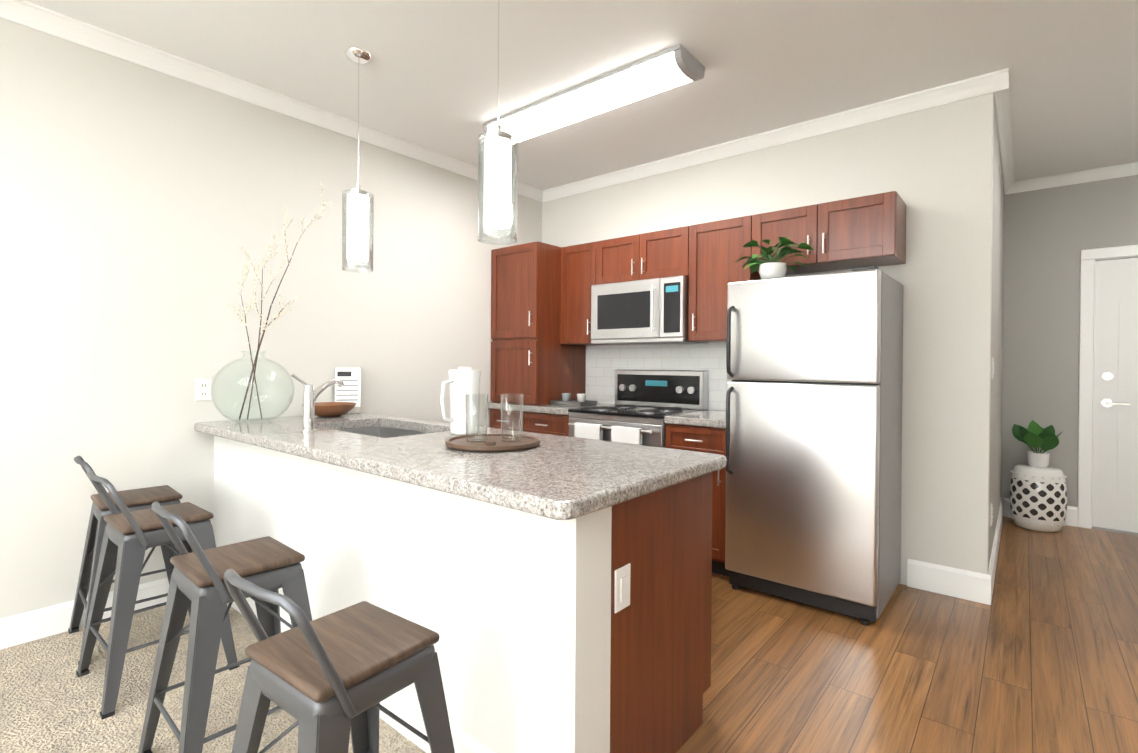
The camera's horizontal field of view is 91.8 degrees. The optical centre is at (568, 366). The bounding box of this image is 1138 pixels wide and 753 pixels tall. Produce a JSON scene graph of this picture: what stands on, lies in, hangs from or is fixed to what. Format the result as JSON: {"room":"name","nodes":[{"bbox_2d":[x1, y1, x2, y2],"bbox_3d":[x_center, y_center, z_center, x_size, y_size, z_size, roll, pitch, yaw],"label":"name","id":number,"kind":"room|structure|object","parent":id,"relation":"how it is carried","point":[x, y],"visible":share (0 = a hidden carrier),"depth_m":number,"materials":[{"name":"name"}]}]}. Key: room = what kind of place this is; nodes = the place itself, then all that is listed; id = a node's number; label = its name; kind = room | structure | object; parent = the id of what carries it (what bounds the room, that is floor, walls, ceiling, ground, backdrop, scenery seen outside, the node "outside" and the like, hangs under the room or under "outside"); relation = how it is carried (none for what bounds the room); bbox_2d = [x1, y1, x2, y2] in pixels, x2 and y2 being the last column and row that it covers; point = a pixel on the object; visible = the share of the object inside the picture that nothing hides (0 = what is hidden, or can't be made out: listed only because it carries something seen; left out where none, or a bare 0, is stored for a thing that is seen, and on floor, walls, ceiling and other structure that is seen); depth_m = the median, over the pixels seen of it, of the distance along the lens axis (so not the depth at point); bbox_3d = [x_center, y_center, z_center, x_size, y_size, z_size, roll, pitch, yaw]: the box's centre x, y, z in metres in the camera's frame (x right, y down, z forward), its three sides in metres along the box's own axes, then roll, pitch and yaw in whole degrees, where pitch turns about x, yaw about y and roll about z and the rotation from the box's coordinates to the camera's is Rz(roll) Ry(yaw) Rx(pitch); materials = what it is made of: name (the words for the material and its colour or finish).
{"room":"kitchen","nodes":[
{"label":"kitchen","id":0,"kind":"room"},
{"bbox_2d":[0,18,541,617],"bbox_3d":[-2.556,-0.164,2.256,0.260,2.720,7.190,1,0,40],"label":"wall","id":1,"kind":"structure","parent":0,"point":[140,206],"depth_m":2.75,"materials":[{"name":"white paint"}]},
{"bbox_2d":[0,577,168,649],"bbox_3d":[-3.258,1.123,1.208,0.016,0.150,4.380,1,0,40],"label":"baseboard","id":2,"kind":"structure","parent":1,"relation":"attached to","point":[29,626],"depth_m":2.40,"materials":[{"name":"white wood"}]},
{"bbox_2d":[195,378,210,400],"bbox_3d":[-1.891,0.118,2.854,0.010,0.115,0.072,1,0,40],"label":"outlet","id":3,"kind":"object","parent":1,"relation":"attached to","point":[202,389],"visible":1,"depth_m":2.85,"materials":[{"name":"white plastic"}]},
{"bbox_2d":[0,0,543,201],"bbox_3d":[-2.422,-1.483,2.145,0.064,0.078,6.950,1,0,40],"label":"crown molding","id":4,"kind":"structure","parent":1,"relation":"attached to","point":[76,31],"depth_m":2.85,"materials":[{"name":"white wood"}]},
{"bbox_2d":[214,436,611,752],"bbox_3d":[-0.878,0.774,2.180,2.440,0.869,0.150,1,0,40],"label":"wall","id":5,"kind":"structure","parent":0,"point":[511,607],"depth_m":1.60,"materials":[{"name":"white paint"}]},
{"bbox_2d":[227,597,494,752],"bbox_3d":[-0.916,1.134,2.104,2.426,0.150,0.016,1,0,40],"label":"baseboard","id":6,"kind":"structure","parent":5,"relation":"attached to","point":[402,705],"depth_m":1.75,"materials":[{"name":"white wood"}]},
{"bbox_2d":[25,0,1137,189],"bbox_3d":[0.071,-1.551,1.506,5.240,0.100,9.380,1,0,40],"label":"ceiling","id":7,"kind":"structure","parent":0,"point":[428,75],"depth_m":2.70,"materials":[{"name":"white paint"}]},
{"bbox_2d":[342,48,373,272],"bbox_3d":[-1.025,-0.993,2.684,0.145,1.045,0.145,1,0,40],"label":"pendant light","id":8,"kind":"object","parent":7,"relation":"hanging from","point":[358,214],"visible":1,"depth_m":2.65,"materials":[{"name":"white glass"}]},
{"bbox_2d":[477,0,517,244],"bbox_3d":[-0.258,-0.984,2.011,0.145,1.045,0.145,1,0,40],"label":"pendant light","id":9,"kind":"object","parent":7,"relation":"hanging from","point":[497,181],"visible":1,"depth_m":1.97,"materials":[{"name":"white glass"}]},
{"bbox_2d":[482,44,704,143],"bbox_3d":[0.071,-1.465,3.102,1.370,0.090,0.260,1,0,40],"label":"ceiling light","id":10,"kind":"object","parent":7,"relation":"attached to","point":[669,68],"visible":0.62,"depth_m":2.92,"materials":[{"name":"grey plastic"}]},
{"bbox_2d":[542,93,993,584],"bbox_3d":[1.006,-0.148,3.899,3.140,2.720,0.120,1,0,40],"label":"wall","id":11,"kind":"structure","parent":0,"point":[932,167],"depth_m":3.04,"materials":[{"name":"white paint"}]},
{"bbox_2d":[566,241,606,346],"bbox_3d":[0.169,-0.551,4.294,0.339,0.750,0.331,1,0,40],"label":"upper cabinet","id":12,"kind":"object","parent":11,"relation":"attached to","point":[581,259],"depth_m":4.17,"materials":[{"name":"brown wood"}]},
{"bbox_2d":[594,233,645,284],"bbox_3d":[0.469,-0.760,4.047,0.432,0.325,0.331,1,0,40],"label":"upper cabinet","id":13,"kind":"object","parent":11,"relation":"attached to","point":[622,259],"depth_m":3.92,"materials":[{"name":"brown wood"}]},
{"bbox_2d":[591,275,707,344],"bbox_3d":[0.551,-0.379,3.903,0.743,0.425,0.429,1,0,40],"label":"over-the-range microwave","id":14,"kind":"object","parent":13,"relation":"attached to","point":[654,311],"visible":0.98,"depth_m":3.74,"materials":[{"name":"silver metal"}]},
{"bbox_2d":[646,226,689,278],"bbox_3d":[0.713,-0.757,3.845,0.431,0.325,0.331,1,0,40],"label":"upper cabinet","id":15,"kind":"object","parent":11,"relation":"attached to","point":[667,251],"depth_m":3.68,"materials":[{"name":"brown wood"}]},
{"bbox_2d":[688,215,760,342],"bbox_3d":[1.039,-0.541,3.576,0.415,0.750,0.331,1,0,40],"label":"upper cabinet","id":16,"kind":"object","parent":11,"relation":"attached to","point":[715,247],"depth_m":3.47,"materials":[{"name":"brown wood"}]},
{"bbox_2d":[544,68,1009,201],"bbox_3d":[1.016,-1.468,3.771,3.114,0.078,0.064,1,0,40],"label":"crown molding","id":17,"kind":"structure","parent":11,"relation":"attached to","point":[996,82],"depth_m":3.39,"materials":[{"name":"white wood"}]},
{"bbox_2d":[754,202,837,274],"bbox_3d":[1.367,-0.747,3.305,0.431,0.330,0.331,1,0,40],"label":"upper cabinet","id":18,"kind":"object","parent":11,"relation":"attached to","point":[810,225],"depth_m":3.15,"materials":[{"name":"brown wood"}]},
{"bbox_2d":[830,191,905,269],"bbox_3d":[1.614,-0.744,3.101,0.437,0.330,0.331,1,0,40],"label":"upper cabinet","id":19,"kind":"object","parent":11,"relation":"attached to","point":[870,230],"depth_m":2.95,"materials":[{"name":"brown wood"}]},
{"bbox_2d":[907,559,983,602],"bbox_3d":[2.020,1.149,2.973,0.335,0.150,0.016,1,0,40],"label":"baseboard","id":20,"kind":"structure","parent":11,"relation":"attached to","point":[954,582],"depth_m":2.96,"materials":[{"name":"white wood"}]},
{"bbox_2d":[676,516,1137,752],"bbox_3d":[0.051,1.249,1.522,5.240,0.060,9.380,1,0,40],"label":"floor","id":21,"kind":"structure","parent":0,"point":[1039,654],"depth_m":2.26,"materials":[{"name":"brown wood"}]},
{"bbox_2d":[0,604,425,752],"bbox_3d":[-2.191,1.197,0.307,2.810,0.026,4.410,1,0,40],"label":"floor carpet","id":22,"kind":"object","parent":21,"relation":"on","point":[50,701],"depth_m":1.95,"materials":[{"name":"beige carpet"}]},
{"bbox_2d":[68,456,182,665],"bbox_3d":[-1.920,0.779,2.450,0.420,0.794,0.420,1,0,43],"label":"stool","id":23,"kind":"object","parent":22,"relation":"on","point":[142,498],"visible":0.46,"depth_m":2.42,"materials":[{"name":"grey metal"}]},
{"bbox_2d":[76,471,239,719],"bbox_3d":[-1.588,0.783,2.137,0.422,0.794,0.422,1,0,40],"label":"stool","id":24,"kind":"object","parent":22,"relation":"on","point":[130,538],"visible":0.79,"depth_m":2.02,"materials":[{"name":"grey metal"}]},
{"bbox_2d":[138,501,311,752],"bbox_3d":[-1.013,0.789,1.688,0.433,0.794,0.433,1,0,40],"label":"stool","id":25,"kind":"object","parent":22,"relation":"on","point":[267,563],"visible":0.69,"depth_m":1.62,"materials":[{"name":"grey metal"}]},
{"bbox_2d":[223,569,454,752],"bbox_3d":[-0.482,0.796,1.185,0.420,0.794,0.420,1,0,36],"label":"stool","id":26,"kind":"object","parent":22,"relation":"on","point":[329,682],"visible":1,"depth_m":1.13,"materials":[{"name":"grey"}]},
{"bbox_2d":[488,406,523,430],"bbox_3d":[-0.287,0.765,4.483,0.413,0.869,0.621,1,0,40],"label":"base cabinet","id":27,"kind":"object","parent":21,"relation":"on","point":[495,411],"depth_m":4.26,"materials":[{"name":"brown wood"}]},
{"bbox_2d":[490,241,585,405],"bbox_3d":[-0.218,-0.323,4.439,0.553,1.214,0.601,1,0,40],"label":"tall cabinet","id":28,"kind":"object","parent":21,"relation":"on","point":[541,314],"depth_m":4.22,"materials":[{"name":"brown wood"}]},
{"bbox_2d":[524,410,569,435],"bbox_3d":[-0.009,0.768,4.254,0.535,0.869,0.621,1,0,40],"label":"base cabinet","id":29,"kind":"object","parent":21,"relation":"on","point":[536,421],"depth_m":3.98,"materials":[{"name":"brown wood"}]},
{"bbox_2d":[488,402,614,413],"bbox_3d":[-0.124,0.310,4.343,0.834,0.044,0.630,1,0,40],"label":"countertop","id":30,"kind":"structure","parent":29,"relation":"on","point":[556,409],"depth_m":4.06,"materials":[{"name":"grey stone"}]},
{"bbox_2d":[550,393,596,406],"bbox_3d":[0.034,0.245,4.157,0.300,0.088,0.200,1,0,40],"label":"tray","id":31,"kind":"object","parent":30,"relation":"on","point":[566,400],"visible":1,"depth_m":4.11,"materials":[{"name":"silver metal"}]},
{"bbox_2d":[568,370,707,447],"bbox_3d":[0.458,0.616,3.804,0.742,1.185,0.700,1,0,40],"label":"range","id":32,"kind":"object","parent":21,"relation":"on","point":[647,402],"visible":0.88,"depth_m":3.80,"materials":[{"name":"silver metal"}]},
{"bbox_2d":[610,473,712,752],"bbox_3d":[-0.156,0.780,2.078,1.195,0.869,0.611,1,0,40],"label":"base cabinet","id":33,"kind":"object","parent":21,"relation":"on","point":[658,500],"depth_m":1.67,"materials":[{"name":"brown wood"}]},
{"bbox_2d":[194,413,725,519],"bbox_3d":[-0.683,0.317,2.369,2.488,0.044,0.890,1,0,40],"label":"countertop","id":34,"kind":"structure","parent":33,"relation":"on","point":[562,477],"depth_m":1.80,"materials":[{"name":"grey stone"}]},
{"bbox_2d":[211,180,331,422],"bbox_3d":[-1.544,-0.326,2.803,0.590,1.222,0.402,1,0,40],"label":"vase","id":35,"kind":"object","parent":34,"relation":"on","point":[252,302],"visible":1,"depth_m":2.84,"materials":[{"name":"clear glass"}]},
{"bbox_2d":[290,374,343,431],"bbox_3d":[-1.141,0.161,2.513,0.064,0.258,0.244,1,0,40],"label":"faucet","id":36,"kind":"object","parent":34,"relation":"on","point":[311,394],"visible":1,"depth_m":2.46,"materials":[{"name":"silver metal"}]},
{"bbox_2d":[302,402,355,416],"bbox_3d":[-1.383,0.248,3.187,0.290,0.072,0.290,1,0,40],"label":"bowl","id":37,"kind":"object","parent":34,"relation":"on","point":[329,409],"visible":0.92,"depth_m":3.11,"materials":[{"name":"brown wood"}]},
{"bbox_2d":[334,367,360,413],"bbox_3d":[-1.360,0.141,3.388,0.156,0.284,0.080,0,0,-18],"label":"sign holder","id":38,"kind":"object","parent":34,"relation":"on","point":[350,389],"visible":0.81,"depth_m":3.41,"materials":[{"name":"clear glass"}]},
{"bbox_2d":[440,367,480,434],"bbox_3d":[-0.479,0.148,2.435,0.142,0.294,0.219,1,0,40],"label":"pitcher","id":39,"kind":"object","parent":34,"relation":"on","point":[462,381],"visible":0.88,"depth_m":2.40,"materials":[{"name":"white ceramic"}]},
{"bbox_2d":[445,393,539,451],"bbox_3d":[-0.288,0.201,2.101,0.356,0.194,0.356,1,0,40],"label":"tray","id":40,"kind":"object","parent":34,"relation":"on","point":[485,442],"visible":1,"depth_m":2.09,"materials":[{"name":"brown wood"}]},
{"bbox_2d":[614,563,630,612],"bbox_3d":[0.147,0.600,1.496,0.010,0.115,0.072,1,0,40],"label":"outlet","id":41,"kind":"object","parent":33,"relation":"attached to","point":[622,590],"visible":1,"depth_m":1.49,"materials":[{"name":"white plastic"}]},
{"bbox_2d":[664,422,728,576],"bbox_3d":[0.938,0.779,3.472,0.413,0.869,0.621,1,0,40],"label":"base cabinet","id":42,"kind":"object","parent":21,"relation":"on","point":[702,431],"depth_m":3.17,"materials":[{"name":"brown wood"}]},
{"bbox_2d":[664,410,725,425],"bbox_3d":[0.938,0.322,3.466,0.413,0.044,0.630,1,0,40],"label":"countertop","id":43,"kind":"structure","parent":42,"relation":"on","point":[707,417],"depth_m":3.30,"materials":[{"name":"grey stone"}]},
{"bbox_2d":[725,266,902,625],"bbox_3d":[1.340,0.370,3.031,0.740,1.698,0.733,1,0,40],"label":"fridge","id":44,"kind":"object","parent":21,"relation":"on","point":[814,365],"visible":1,"depth_m":2.77,"materials":[{"name":"grey metal"}]},
{"bbox_2d":[734,237,813,278],"bbox_3d":[1.102,-0.580,2.989,0.402,0.235,0.392,1,0,40],"label":"potted plant","id":45,"kind":"object","parent":44,"relation":"on","point":[775,268],"visible":0.98,"depth_m":2.97,"materials":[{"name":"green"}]},
{"bbox_2d":[1009,464,1067,532],"bbox_3d":[3.582,0.996,4.216,0.340,0.465,0.340,1,0,40],"label":"garden stool","id":46,"kind":"object","parent":21,"relation":"on","point":[1038,499],"visible":1,"depth_m":4.10,"materials":[{"name":"ceramic"}]},
{"bbox_2d":[1012,420,1061,467],"bbox_3d":[3.581,0.587,4.219,0.304,0.352,0.312,1,0,40],"label":"plant","id":47,"kind":"object","parent":46,"relation":"on","point":[1035,435],"visible":1,"depth_m":4.17,"materials":[{"name":"green plant"}]},
{"bbox_2d":[989,106,1004,562],"bbox_3d":[2.905,-0.134,3.828,0.120,2.720,2.190,1,0,40],"label":"wall","id":48,"kind":"structure","parent":0,"point":[997,341],"depth_m":3.51,"materials":[{"name":"grey paint"}]},
{"bbox_2d":[990,503,992,525],"bbox_3d":[2.366,0.826,3.087,0.010,0.115,0.072,1,0,40],"label":"outlet","id":49,"kind":"object","parent":48,"relation":"attached to","point":[991,516],"visible":1,"depth_m":3.06,"materials":[{"name":"white plastic"}]},
{"bbox_2d":[980,497,1007,604],"bbox_3d":[2.867,1.151,3.693,0.016,0.150,2.206,1,0,40],"label":"baseboard","id":50,"kind":"structure","parent":48,"relation":"attached to","point":[989,578],"depth_m":3.21,"materials":[{"name":"white wood"}]},
{"bbox_2d":[993,92,1015,194],"bbox_3d":[2.912,-1.455,3.673,0.064,0.078,2.180,1,0,40],"label":"crown molding","id":51,"kind":"structure","parent":48,"relation":"attached to","point":[1002,103],"depth_m":3.51,"materials":[{"name":"white wood"}]},
{"bbox_2d":[1001,175,1137,534],"bbox_3d":[4.262,-0.126,4.026,1.720,2.720,0.156,1,0,40],"label":"wall","id":52,"kind":"structure","parent":0,"point":[1070,336],"depth_m":4.24,"materials":[{"name":"grey paint"}]},
{"bbox_2d":[1008,498,1077,526],"bbox_3d":[3.753,1.153,4.382,0.423,0.150,0.016,1,0,40],"label":"baseboard","id":53,"kind":"structure","parent":52,"relation":"attached to","point":[1072,512],"depth_m":4.27,"materials":[{"name":"white"}]},
{"bbox_2d":[1012,162,1137,193],"bbox_3d":[4.217,-1.447,3.968,1.560,0.078,0.064,1,0,40],"label":"crown molding","id":54,"kind":"structure","parent":52,"relation":"attached to","point":[1130,169],"depth_m":4.22,"materials":[{"name":"white wood"}]}
]}

